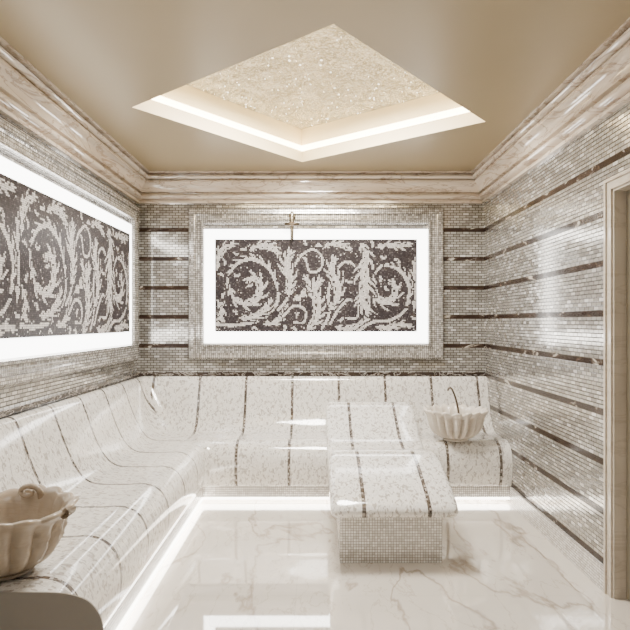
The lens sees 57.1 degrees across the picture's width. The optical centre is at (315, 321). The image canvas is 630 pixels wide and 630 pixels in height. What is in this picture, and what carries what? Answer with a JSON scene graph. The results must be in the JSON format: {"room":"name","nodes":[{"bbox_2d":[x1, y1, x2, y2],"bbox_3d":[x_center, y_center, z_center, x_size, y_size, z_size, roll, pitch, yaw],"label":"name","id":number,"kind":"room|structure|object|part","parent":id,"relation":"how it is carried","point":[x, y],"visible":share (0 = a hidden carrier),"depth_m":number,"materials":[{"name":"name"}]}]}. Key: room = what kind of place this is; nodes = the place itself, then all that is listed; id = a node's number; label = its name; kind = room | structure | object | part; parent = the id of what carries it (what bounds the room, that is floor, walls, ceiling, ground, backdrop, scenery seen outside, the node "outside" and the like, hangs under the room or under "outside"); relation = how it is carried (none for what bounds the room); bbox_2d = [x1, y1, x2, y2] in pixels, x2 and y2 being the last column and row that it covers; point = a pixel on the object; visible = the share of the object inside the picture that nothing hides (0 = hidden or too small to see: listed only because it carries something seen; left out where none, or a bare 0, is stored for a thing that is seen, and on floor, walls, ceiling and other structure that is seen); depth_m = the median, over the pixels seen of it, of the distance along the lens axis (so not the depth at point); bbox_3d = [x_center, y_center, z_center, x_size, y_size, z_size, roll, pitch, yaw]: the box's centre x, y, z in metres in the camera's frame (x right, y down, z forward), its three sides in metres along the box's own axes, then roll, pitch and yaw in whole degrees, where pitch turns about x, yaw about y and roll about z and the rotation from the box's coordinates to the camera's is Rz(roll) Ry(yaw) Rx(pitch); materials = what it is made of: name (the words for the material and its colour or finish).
{"room":"spa","nodes":[
{"label":"spa","id":0,"kind":"room"},
{"bbox_2d":[0,114,136,418],"bbox_3d":[-1.597,-0.133,2.150,0.100,2.966,5.700,0,0,0],"label":"wall","id":1,"kind":"structure","parent":0,"point":[11,396],"depth_m":3.48,"materials":[{"name":"tile"}]},
{"bbox_2d":[0,117,138,388],"bbox_3d":[-1.516,-0.329,2.927,0.061,1.292,3.912,0,0,0],"label":"mosaic panel","id":2,"kind":"object","parent":1,"relation":"attached to","point":[69,266],"visible":1,"depth_m":3.39,"materials":[{"name":"tile"}]},
{"bbox_2d":[0,173,129,337],"bbox_3d":[-1.499,-0.315,2.927,0.001,0.784,3.454,0,0,0],"label":"picture","id":3,"kind":"object","parent":2,"relation":"attached to","point":[25,311],"depth_m":3.30},
{"bbox_2d":[137,204,483,376],"bbox_3d":[-0.048,-0.133,5.050,3.199,2.966,0.100,0,0,0],"label":"wall","id":4,"kind":"structure","parent":0,"point":[163,228],"depth_m":5.00,"materials":[{"name":"tile"}]},
{"bbox_2d":[189,208,442,358],"bbox_3d":[0.000,-0.329,4.968,2.184,1.292,0.061,0,0,0],"label":"mosaic panel","id":5,"kind":"object","parent":4,"relation":"attached to","point":[254,293],"visible":1,"depth_m":4.95,"materials":[{"name":"tile"}]},
{"bbox_2d":[284,211,298,239],"bbox_3d":[-0.204,-0.818,4.902,0.124,0.245,0.073,0,0,0],"label":"tap","id":6,"kind":"object","parent":5,"relation":"attached to","point":[292,216],"visible":1,"depth_m":4.89,"materials":[{"name":"silver metal"}]},
{"bbox_3d":[-0.204,-0.825,4.883,0.124,0.036,0.035,0,0,0],"label":"handle","id":7,"kind":"part","parent":6,"relation":"part of","materials":[{"name":"brown metal"}]},
{"bbox_3d":[-0.204,-0.818,4.912,0.033,0.245,0.048,0,0,0],"label":"spout","id":8,"kind":"part","parent":6,"relation":"part of","materials":[{"name":"silver metal"}]},
{"bbox_2d":[215,239,416,330],"bbox_3d":[0.000,-0.315,4.952,1.726,0.784,0.001,0,0,0],"label":"picture","id":9,"kind":"object","parent":5,"relation":"attached to","point":[248,252],"depth_m":4.95},
{"bbox_2d":[0,0,629,170],"bbox_3d":[-0.047,-1.266,2.150,2.999,0.001,5.700,0,0,0],"label":"ceiling","id":10,"kind":"structure","parent":0,"point":[498,60],"depth_m":2.72,"materials":[{"name":"beige paint"}]},
{"bbox_2d":[133,24,484,161],"bbox_3d":[-0.007,-1.419,3.533,1.606,0.305,1.676,0,0,40],"label":"ceiling light","id":11,"kind":"object","parent":10,"relation":"attached to","point":[324,92],"visible":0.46,"depth_m":3.91,"materials":[{"name":"beige paint"}]},
{"bbox_3d":[-0.007,-1.409,3.533,1.606,0.285,1.676,0,0,40],"label":"cove frame","id":12,"kind":"part","parent":11,"relation":"part of","materials":[{"name":"beige paint"}]},
{"bbox_3d":[-0.007,-1.560,3.533,1.603,0.023,1.672,0,0,40],"label":"glitter panel","id":13,"kind":"part","parent":11,"relation":"part of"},
{"bbox_2d":[121,500,629,629],"bbox_3d":[0.152,1.390,2.150,3.599,0.080,5.900,0,0,0],"label":"floor","id":14,"kind":"structure","parent":0,"point":[235,564],"depth_m":3.02,"materials":[{"name":"white stone"}]},
{"bbox_2d":[0,372,512,629],"bbox_3d":[-0.048,0.890,3.451,2.997,0.917,3.096,0,0,0],"label":"bench","id":15,"kind":"object","parent":14,"relation":"on","point":[140,455],"visible":0.81,"depth_m":4.15,"materials":[{"name":"tile"}]},
{"bbox_2d":[0,483,78,581],"bbox_3d":[-1.115,0.763,2.082,0.489,0.265,0.487,0,0,0],"label":"basin","id":16,"kind":"object","parent":15,"relation":"on","point":[33,517],"visible":1,"depth_m":2.05,"materials":[{"name":"beige stone"}]},
{"bbox_3d":[-1.111,0.665,2.256,0.093,0.070,0.044,0,0,-23],"label":"curled handle","id":17,"kind":"part","parent":16,"relation":"part of","materials":[{"name":"beige stone"}]},
{"bbox_3d":[-1.121,0.904,1.906,0.848,0.887,0.006,0,0,0],"label":"panel","id":18,"kind":"part","parent":15,"relation":"part of","materials":[{"name":"brown"}]},
{"bbox_3d":[0.232,1.284,3.175,2.438,0.129,2.530,0,0,0],"label":"kick panel","id":19,"kind":"part","parent":15,"relation":"part of","materials":[{"name":"tile"}]},
{"bbox_2d":[423,403,488,441],"bbox_3d":[1.062,0.772,4.400,0.485,0.245,0.492,0,0,-10],"label":"basin","id":20,"kind":"object","parent":15,"relation":"on","point":[444,420],"visible":1,"depth_m":4.27,"materials":[{"name":"beige stone"}]},
{"bbox_2d":[447,387,459,413],"bbox_3d":[1.039,0.677,4.415,0.105,0.350,0.116,0,0,33],"label":"ladle","id":21,"kind":"object","parent":20,"relation":"in","point":[451,388],"visible":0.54,"depth_m":4.45,"materials":[{"name":"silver metal"}]},
{"bbox_2d":[326,402,458,562],"bbox_3d":[0.430,1.000,3.954,0.700,0.699,1.641,0,0,0],"label":"chaise longue","id":22,"kind":"object","parent":14,"relation":"on","point":[390,496],"visible":1,"depth_m":3.31,"materials":[{"name":"tile"}]},
{"bbox_2d":[484,101,629,564],"bbox_3d":[1.502,-0.133,2.150,0.100,2.966,5.700,0,0,0],"label":"wall","id":23,"kind":"structure","parent":0,"point":[544,232],"depth_m":3.49,"materials":[{"name":"tile"}]},
{"bbox_2d":[0,17,629,203],"bbox_3d":[-0.048,-1.144,2.150,2.999,0.244,5.700,0,0,0],"label":"trim","id":24,"kind":"structure","parent":23,"relation":"attached to","point":[600,86],"depth_m":4.00,"materials":[{"name":"beige stone"}]},
{"bbox_2d":[510,487,603,591],"bbox_3d":[1.444,1.287,3.585,0.016,0.124,1.400,0,0,0],"label":"baseboard","id":25,"kind":"structure","parent":23,"relation":"attached to","point":[580,557],"depth_m":3.38,"materials":[{"name":"tile"}]},
{"bbox_2d":[604,168,629,598],"bbox_3d":[1.493,0.323,2.390,0.118,2.055,0.990,0,0,0],"label":"trim","id":26,"kind":"structure","parent":23,"relation":"attached to","point":[616,186],"depth_m":2.82,"materials":[{"name":"beige stone"}]},
{"bbox_2d":[626,190,629,600],"bbox_3d":[1.508,0.354,2.390,0.089,1.984,0.856,0,0,0],"label":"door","id":27,"kind":"structure","parent":23,"relation":"in","point":[628,191],"depth_m":2.80,"materials":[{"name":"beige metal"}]}
]}

